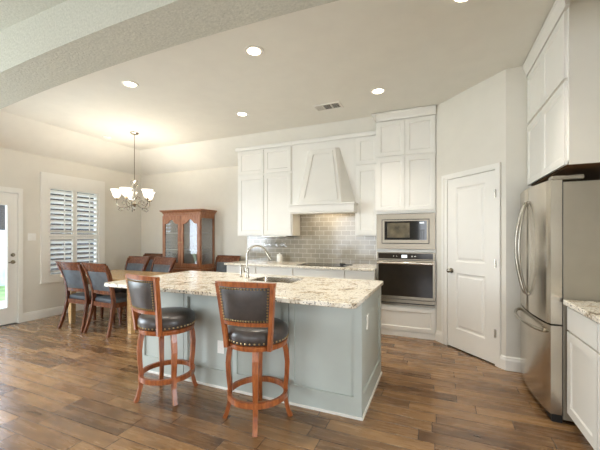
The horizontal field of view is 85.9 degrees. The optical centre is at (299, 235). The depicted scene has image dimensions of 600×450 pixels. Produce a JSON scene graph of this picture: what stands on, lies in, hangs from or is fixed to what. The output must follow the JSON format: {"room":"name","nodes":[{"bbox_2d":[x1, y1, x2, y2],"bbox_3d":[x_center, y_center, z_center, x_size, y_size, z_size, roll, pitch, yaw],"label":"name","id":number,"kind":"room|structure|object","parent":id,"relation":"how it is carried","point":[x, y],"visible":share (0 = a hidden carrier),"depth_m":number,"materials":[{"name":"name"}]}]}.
{"room":"kitchen","nodes":[
{"label":"kitchen","id":0,"kind":"room"},
{"bbox_2d":[0,0,66,30],"bbox_3d":[-1.648,-1.780,-1.306,10.400,0.100,6.700,0,0,23],"label":"ceiling","id":1,"kind":"structure","parent":0,"point":[12,12],"depth_m":2.46,"materials":[{"name":"paint"}]},
{"bbox_2d":[0,147,140,312],"bbox_3d":[-4.318,-0.020,5.550,0.150,2.780,3.900,0,0,23],"label":"wall","id":2,"kind":"structure","parent":0,"point":[18,169],"depth_m":5.53,"materials":[{"name":"paint"}]},
{"bbox_2d":[0,186,22,326],"bbox_3d":[-4.635,0.310,4.663,0.125,2.120,1.020,0,0,23],"label":"door","id":3,"kind":"structure","parent":2,"relation":"in","point":[12,198],"depth_m":5.03,"materials":[{"name":"white paint"}]},
{"bbox_2d":[28,233,35,240],"bbox_3d":[-4.362,0.015,5.242,0.011,0.118,0.117,0,0,23],"label":"light switch","id":4,"kind":"object","parent":2,"relation":"attached to","point":[31,236],"visible":1,"depth_m":5.24,"materials":[{"name":"white plastic"}]},
{"bbox_2d":[23,304,98,321],"bbox_3d":[-3.972,1.300,6.147,0.016,0.140,2.228,0,0,23],"label":"baseboard","id":5,"kind":"structure","parent":2,"relation":"attached to","point":[44,313],"depth_m":5.43,"materials":[{"name":"white paint"}]},
{"bbox_2d":[40,172,104,283],"bbox_3d":[-4.148,-0.138,5.885,0.178,1.865,1.130,0,0,23],"label":"window shutters","id":6,"kind":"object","parent":2,"relation":"in","point":[48,181],"depth_m":5.78,"materials":[{"name":"white paint"}]},
{"bbox_2d":[0,0,338,108],"bbox_3d":[-1.461,-1.449,2.449,7.545,0.721,0.350,0,0,23],"label":"wall header","id":7,"kind":"structure","parent":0,"point":[70,40],"depth_m":2.35,"materials":[{"name":"paint"}]},
{"bbox_2d":[141,166,375,264],"bbox_3d":[-0.059,-0.190,5.758,7.815,3.120,0.162,0,0,23],"label":"wall","id":8,"kind":"structure","parent":0,"point":[214,188],"depth_m":6.23,"materials":[{"name":"paint"}]},
{"bbox_2d":[235,141,299,235],"bbox_3d":[-0.577,-0.782,5.699,1.106,1.555,0.377,0,0,23],"label":"upper cabinet","id":9,"kind":"object","parent":8,"relation":"attached to","point":[265,174],"visible":0.98,"depth_m":5.53,"materials":[{"name":"white paint"}]},
{"bbox_2d":[289,133,357,214],"bbox_3d":[0.399,-0.955,5.163,1.105,1.210,0.566,0,0,23],"label":"range hood","id":10,"kind":"object","parent":8,"relation":"attached to","point":[323,168],"visible":0.98,"depth_m":5.01,"materials":[{"name":"white paint"}]},
{"bbox_2d":[354,131,375,235],"bbox_3d":[1.067,-0.782,4.994,0.362,1.555,0.377,0,0,23],"label":"upper cabinet","id":11,"kind":"object","parent":8,"relation":"attached to","point":[365,144],"visible":0.81,"depth_m":4.86,"materials":[{"name":"white paint"}]},
{"bbox_2d":[0,0,554,175],"bbox_3d":[-0.705,-1.569,4.213,7.845,0.581,3.510,0,0,23],"label":"ceiling","id":12,"kind":"structure","parent":0,"point":[185,103],"depth_m":3.63,"materials":[{"name":"paint"}]},
{"bbox_2d":[102,136,111,139],"bbox_3d":[-3.333,-1.692,5.563,0.136,0.036,0.136,0,0,23],"label":"smoke detector","id":13,"kind":"object","parent":12,"relation":"attached to","point":[104,137],"visible":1,"depth_m":5.53,"materials":[{"name":"white plastic"}]},
{"bbox_2d":[121,80,138,87],"bbox_3d":[-1.913,-1.706,3.622,0.184,0.008,0.184,0,0,23],"label":"recessed light","id":14,"kind":"object","parent":12,"relation":"in","point":[127,83],"visible":1,"depth_m":3.62,"materials":[{"name":"white paint"}]},
{"bbox_2d":[110,131,154,211],"bbox_3d":[-2.723,-1.058,5.332,0.672,1.304,0.680,0,0,23],"label":"chandelier","id":15,"kind":"object","parent":12,"relation":"hanging from","point":[148,194],"visible":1,"depth_m":5.27,"materials":[{"name":"white glass"}]},
{"bbox_2d":[235,112,248,116],"bbox_3d":[-0.813,-1.706,4.513,0.184,0.008,0.184,0,0,23],"label":"recessed light","id":16,"kind":"object","parent":12,"relation":"in","point":[241,114],"visible":1,"depth_m":4.52,"materials":[{"name":"white paint"}]},
{"bbox_2d":[244,45,263,56],"bbox_3d":[-0.425,-1.706,2.976,0.184,0.008,0.184,0,0,23],"label":"recessed light","id":17,"kind":"object","parent":12,"relation":"in","point":[251,50],"visible":1,"depth_m":2.97,"materials":[{"name":"white paint"}]},
{"bbox_2d":[312,101,343,111],"bbox_3d":[0.368,-1.704,4.248,0.370,0.010,0.200,0,0,23],"label":"ceiling vent","id":18,"kind":"object","parent":12,"relation":"in","point":[334,105],"visible":1,"depth_m":4.24,"materials":[{"name":"white metal"}]},
{"bbox_2d":[370,87,385,94],"bbox_3d":[0.920,-1.706,3.797,0.184,0.008,0.184,0,0,23],"label":"recessed light","id":19,"kind":"object","parent":12,"relation":"in","point":[376,91],"visible":1,"depth_m":3.80,"materials":[{"name":"white paint"}]},
{"bbox_2d":[450,0,471,4],"bbox_3d":[1.165,-1.706,2.286,0.184,0.008,0.184,0,0,23],"label":"recessed light","id":20,"kind":"object","parent":12,"relation":"in","point":[455,2],"visible":1,"depth_m":2.34,"materials":[{"name":"white paint"}]},
{"bbox_2d":[0,306,593,449],"bbox_3d":[-0.903,1.420,0.469,10.430,0.100,10.550,0,0,23],"label":"floor","id":21,"kind":"structure","parent":0,"point":[64,388],"depth_m":2.59,"materials":[{"name":"brown wood"}]},
{"bbox_2d":[55,261,115,332],"bbox_3d":[-3.242,0.874,4.886,0.549,1.008,0.627,0,0,23],"label":"dining chair","id":22,"kind":"object","parent":21,"relation":"on","point":[73,273],"visible":0.86,"depth_m":4.69,"materials":[{"name":"brown wood"}]},
{"bbox_2d":[70,291,103,299],"bbox_3d":[-3.205,0.903,4.974,0.490,0.062,0.435,0,0,23],"label":"seat cushion","id":23,"kind":"object","parent":22,"relation":"on","point":[75,296],"depth_m":4.80,"materials":[{"name":"blue fabric"}]},
{"bbox_2d":[80,262,140,337],"bbox_3d":[-2.717,0.874,4.661,0.549,1.008,0.627,0,0,26],"label":"dining chair","id":24,"kind":"object","parent":21,"relation":"on","point":[98,274],"visible":0.91,"depth_m":4.49,"materials":[{"name":"brown wood"}]},
{"bbox_2d":[95,293,126,302],"bbox_3d":[-2.675,0.903,4.747,0.490,0.062,0.435,0,0,26],"label":"seat cushion","id":25,"kind":"object","parent":24,"relation":"on","point":[119,297],"depth_m":4.58,"materials":[{"name":"grey leather"}]},
{"bbox_2d":[61,269,168,333],"bbox_3d":[-2.847,0.989,5.137,1.500,0.762,0.940,0,0,23],"label":"dining table","id":26,"kind":"object","parent":21,"relation":"on","point":[117,275],"visible":0.35,"depth_m":5.04,"materials":[{"name":"brown wood"}]},
{"bbox_2d":[100,256,149,316],"bbox_3d":[-3.023,0.874,5.600,0.549,1.008,0.627,0,0,23],"label":"dining chair","id":27,"kind":"object","parent":21,"relation":"on","point":[136,263],"visible":0.41,"depth_m":5.77,"materials":[{"name":"brown wood"}]},
{"bbox_2d":[114,287,126,292],"bbox_3d":[-3.061,0.903,5.512,0.490,0.062,0.435,0,0,23],"label":"seat cushion","id":28,"kind":"object","parent":27,"relation":"on","point":[117,290],"depth_m":5.28,"materials":[{"name":"fabric"}]},
{"bbox_2d":[126,257,176,320],"bbox_3d":[-2.463,0.874,5.360,0.549,1.008,0.627,0,0,27],"label":"dining chair","id":29,"kind":"object","parent":21,"relation":"on","point":[159,264],"visible":0.37,"depth_m":5.55,"materials":[{"name":"grey leather"}]},
{"bbox_2d":[143,253,161,270],"bbox_3d":[-3.196,0.874,6.556,0.549,1.008,0.627,0,0,23],"label":"dining chair","id":30,"kind":"object","parent":21,"relation":"on","point":[152,256],"visible":0.2,"depth_m":6.75,"materials":[{"name":"grey leather"}]},
{"bbox_2d":[125,273,197,405],"bbox_3d":[-1.181,0.844,2.780,0.501,1.065,0.533,0,0,23],"label":"bar stool","id":31,"kind":"object","parent":21,"relation":"on","point":[143,291],"visible":1,"depth_m":2.62,"materials":[{"name":"brown wood"}]},
{"bbox_2d":[138,307,194,330],"bbox_3d":[-1.154,0.705,2.803,0.466,0.118,0.466,0,0,23],"label":"seat cushion","id":32,"kind":"object","parent":31,"relation":"on","point":[172,318],"depth_m":2.64,"materials":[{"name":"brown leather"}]},
{"bbox_2d":[159,209,216,272],"bbox_3d":[-2.198,0.434,6.333,1.020,1.872,0.470,0,0,23],"label":"china hutch","id":33,"kind":"object","parent":21,"relation":"on","point":[195,233],"visible":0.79,"depth_m":6.30,"materials":[{"name":"brown wood"}]},
{"bbox_2d":[166,248,211,249],"bbox_3d":[-2.184,0.264,6.365,0.860,0.012,0.370,0,0,23],"label":"shelf","id":34,"kind":"object","parent":33,"relation":"attached to","point":[177,248],"depth_m":6.30,"materials":[{"name":"clear glass"}]},
{"bbox_2d":[214,255,240,271],"bbox_3d":[-1.463,0.874,5.878,0.549,1.008,0.627,0,0,23],"label":"dining chair","id":35,"kind":"object","parent":21,"relation":"on","point":[220,260],"visible":0.33,"depth_m":6.10,"materials":[{"name":"brown wood"}]},
{"bbox_2d":[227,265,256,273],"bbox_3d":[-0.851,0.931,5.655,0.580,0.878,0.674,0,0,23],"label":"base cabinet","id":36,"kind":"object","parent":21,"relation":"on","point":[230,268],"visible":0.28,"depth_m":5.36,"materials":[{"name":"white paint"}]},
{"bbox_2d":[224,260,375,270],"bbox_3d":[0.009,0.472,5.263,2.520,0.035,0.692,0,0,23],"label":"countertop","id":37,"kind":"structure","parent":36,"relation":"on","point":[356,267],"depth_m":5.03,"materials":[{"name":"beige stone"}]},
{"bbox_2d":[277,253,281,261],"bbox_3d":[-0.360,0.376,5.659,0.104,0.157,0.104,0,0,23],"label":"lidded jar","id":38,"kind":"object","parent":37,"relation":"on","point":[279,256],"visible":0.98,"depth_m":5.61,"materials":[{"name":"white ceramic"}]},
{"bbox_2d":[298,262,351,266],"bbox_3d":[0.395,0.451,5.085,0.770,0.008,0.500,0,0,23],"label":"cooktop","id":39,"kind":"object","parent":37,"relation":"in","point":[308,263],"visible":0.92,"depth_m":5.06,"materials":[{"name":"black glass"}]},
{"bbox_2d":[215,281,292,436],"bbox_3d":[-0.328,0.844,2.424,0.515,1.065,0.560,0,0,23],"label":"bar stool","id":40,"kind":"object","parent":21,"relation":"on","point":[248,308],"visible":1,"depth_m":2.23,"materials":[{"name":"brown wood"}]},
{"bbox_2d":[228,318,288,345],"bbox_3d":[-0.319,0.705,2.446,0.466,0.118,0.466,0,0,23],"label":"seat cushion","id":41,"kind":"object","parent":40,"relation":"on","point":[277,335],"depth_m":2.26,"materials":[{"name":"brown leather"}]},
{"bbox_2d":[142,287,381,420],"bbox_3d":[-0.399,0.931,3.250,2.275,0.878,0.920,0,0,23],"label":"kitchen island","id":42,"kind":"object","parent":21,"relation":"on","point":[335,364],"visible":0.58,"depth_m":2.62,"materials":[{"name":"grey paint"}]},
{"bbox_2d":[217,340,223,353],"bbox_3d":[-0.714,1.000,2.903,0.072,0.118,0.010,0,0,23],"label":"wall outlet","id":43,"kind":"object","parent":42,"relation":"attached to","point":[220,346],"visible":0.94,"depth_m":2.90,"materials":[{"name":"white plastic"}]},
{"bbox_2d":[104,271,382,308],"bbox_3d":[-0.533,0.473,3.204,2.495,0.036,1.220,0,0,23],"label":"island countertop","id":44,"kind":"structure","parent":42,"relation":"on","point":[316,291],"depth_m":2.85,"materials":[{"name":"beige stone"}]},
{"bbox_2d":[239,265,245,276],"bbox_3d":[-0.633,0.386,3.557,0.088,0.137,0.043,0,0,23],"label":"soap dispenser","id":45,"kind":"object","parent":44,"relation":"on","point":[240,265],"visible":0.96,"depth_m":3.56,"materials":[{"name":"silver metal"}]},
{"bbox_2d":[242,245,271,277],"bbox_3d":[-0.453,0.274,3.443,0.316,0.361,0.107,0,0,11],"label":"kitchen faucet","id":46,"kind":"object","parent":44,"relation":"on","point":[246,270],"visible":1,"depth_m":3.47,"materials":[{"name":"silver metal"}]},
{"bbox_2d":[244,268,249,277],"bbox_3d":[-0.575,0.400,3.494,0.056,0.110,0.055,0,0,11],"label":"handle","id":47,"kind":"object","parent":46,"relation":"on","point":[246,269],"depth_m":3.48,"materials":[{"name":"silver metal"}]},
{"bbox_2d":[250,277,302,282],"bbox_3d":[-0.239,0.556,3.377,0.496,0.188,0.376,0,0,23],"label":"sink","id":48,"kind":"object","parent":44,"relation":"in","point":[266,279],"visible":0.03,"depth_m":3.56,"materials":[{"name":"silver metal"}]},
{"bbox_2d":[366,314,368,329],"bbox_3d":[0.553,0.704,2.635,0.010,0.118,0.072,0,0,23],"label":"wall outlet","id":49,"kind":"object","parent":42,"relation":"attached to","point":[367,316],"visible":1,"depth_m":2.62,"materials":[{"name":"white plastic"}]},
{"bbox_2d":[256,266,292,275],"bbox_3d":[-0.281,0.931,5.410,0.658,0.878,0.674,0,0,23],"label":"base cabinet","id":50,"kind":"object","parent":21,"relation":"on","point":[259,270],"visible":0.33,"depth_m":5.10,"materials":[{"name":"white paint"}]},
{"bbox_2d":[293,268,344,278],"bbox_3d":[0.400,0.931,5.118,0.818,0.878,0.674,0,0,23],"label":"base cabinet","id":51,"kind":"object","parent":21,"relation":"on","point":[324,273],"visible":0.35,"depth_m":4.80,"materials":[{"name":"white paint"}]},
{"bbox_2d":[345,270,375,279],"bbox_3d":[0.976,0.931,4.871,0.432,0.878,0.674,0,0,23],"label":"base cabinet","id":52,"kind":"object","parent":21,"relation":"on","point":[349,274],"visible":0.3,"depth_m":4.56,"materials":[{"name":"white paint"}]},
{"bbox_2d":[371,105,435,339],"bbox_3d":[1.511,-0.166,4.642,0.836,3.072,0.674,0,0,23],"label":"tall cabinet","id":53,"kind":"object","parent":21,"relation":"on","point":[405,138],"visible":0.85,"depth_m":4.36,"materials":[{"name":"white paint"}]},
{"bbox_2d":[376,252,434,307],"bbox_3d":[1.510,0.582,4.573,0.759,0.720,0.604,0,0,23],"label":"wall oven","id":54,"kind":"object","parent":53,"relation":"in","point":[408,278],"visible":0.87,"depth_m":4.34,"materials":[{"name":"black glass"}]},
{"bbox_2d":[376,213,434,249],"bbox_3d":[1.515,-0.062,4.584,0.763,0.480,0.480,0,0,23],"label":"microwave","id":55,"kind":"object","parent":53,"relation":"in","point":[417,230],"visible":1,"depth_m":4.36,"materials":[{"name":"silver metal"}]},
{"bbox_2d":[514,174,599,422],"bbox_3d":[2.275,0.464,2.679,0.813,1.812,0.913,0,0,23],"label":"refrigerator","id":56,"kind":"object","parent":21,"relation":"on","point":[557,248],"visible":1,"depth_m":2.36,"materials":[{"name":"grey metal"}]},
{"bbox_2d":[567,307,599,449],"bbox_3d":[2.001,0.931,1.737,0.619,0.878,0.960,0,0,23],"label":"base cabinet","id":57,"kind":"object","parent":21,"relation":"on","point":[583,335],"visible":0.9,"depth_m":2.04,"materials":[{"name":"white paint"}]},
{"bbox_2d":[563,300,599,323],"bbox_3d":[1.988,0.472,1.733,0.639,0.035,0.992,0,0,23],"label":"countertop","id":58,"kind":"structure","parent":57,"relation":"on","point":[590,309],"depth_m":2.07,"materials":[{"name":"beige stone"}]},
{"bbox_2d":[436,69,505,355],"bbox_3d":[1.991,-0.170,3.774,0.090,3.080,0.980,0,0,-19],"label":"wall","id":59,"kind":"structure","parent":0,"point":[471,124],"depth_m":3.69,"materials":[{"name":"paint"}]},
{"bbox_2d":[435,330,440,342],"bbox_3d":[1.799,1.300,4.166,0.016,0.140,0.110,0,0,-19],"label":"baseboard","id":60,"kind":"structure","parent":59,"relation":"attached to","point":[438,333],"depth_m":4.17,"materials":[{"name":"white paint"}]},
{"bbox_2d":[441,162,500,367],"bbox_3d":[1.943,0.302,3.727,0.111,2.135,0.813,0,0,-19],"label":"door","id":61,"kind":"structure","parent":59,"relation":"in","point":[471,204],"depth_m":3.69,"materials":[{"name":"white paint"}]},
{"bbox_2d":[500,354,506,369],"bbox_3d":[2.093,1.300,3.317,0.016,0.140,0.061,0,0,-19],"label":"baseboard","id":62,"kind":"structure","parent":59,"relation":"attached to","point":[502,357],"depth_m":3.32,"materials":[{"name":"white paint"}]},
{"bbox_2d":[506,66,531,357],"bbox_3d":[2.508,-0.170,3.179,0.825,3.080,0.100,0,0,23],"label":"wall","id":63,"kind":"structure","parent":0,"point":[516,79],"depth_m":3.27,"materials":[{"name":"paint"}]},
{"bbox_2d":[505,356,520,371],"bbox_3d":[2.176,1.300,3.258,0.168,0.140,0.016,0,0,23],"label":"baseboard","id":64,"kind":"structure","parent":63,"relation":"attached to","point":[511,363],"depth_m":3.26,"materials":[{"name":"white paint"}]},
{"label":"outside","id":65,"kind":"structure","parent":0,"visible":0},
{"bbox_2d":[0,285,4,300],"bbox_3d":[-13.114,1.555,15.412,23.750,0.130,42.000,0,0,23],"label":"ground","id":66,"kind":"structure","parent":65,"point":[2,288],"depth_m":8.34,"materials":[{"name":"green plant"}]},
{"bbox_2d":[0,301,4,307],"bbox_3d":[-5.840,1.445,5.223,2.350,0.090,5.000,0,0,23],"label":"patio","id":67,"kind":"structure","parent":66,"relation":"on","point":[2,303],"depth_m":6.58,"materials":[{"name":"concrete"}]},
{"bbox_2d":[0,230,4,285],"bbox_3d":[-10.387,0.655,6.302,0.060,1.670,8.600,0,0,23],"label":"fence","id":68,"kind":"object","parent":66,"relation":"on","point":[2,232],"visible":0.18,"depth_m":9.65,"materials":[{"name":"white"}]},
{"bbox_2d":[0,189,93,273],"bbox_3d":[-8.416,-1.010,15.901,6.000,5.000,10.200,0,0,23],"label":"neighbouring house","id":69,"kind":"structure","parent":66,"relation":"on","point":[2,207],"depth_m":10.99,"materials":[{"name":"white paint"}]},
{"bbox_3d":[2.712,-0.190,2.455,0.120,3.120,3.750,0,0,23],"label":"wall","id":70,"kind":"structure","parent":0,"visible":0},
{"bbox_2d":[522,0,599,185],"bbox_3d":[2.334,-1.100,2.600,0.684,1.208,1.092,0,0,23],"label":"upper cabinet","id":71,"kind":"object","parent":70,"relation":"attached to","point":[561,68],"visible":0.99,"depth_m":2.29,"materials":[{"name":"white paint"}]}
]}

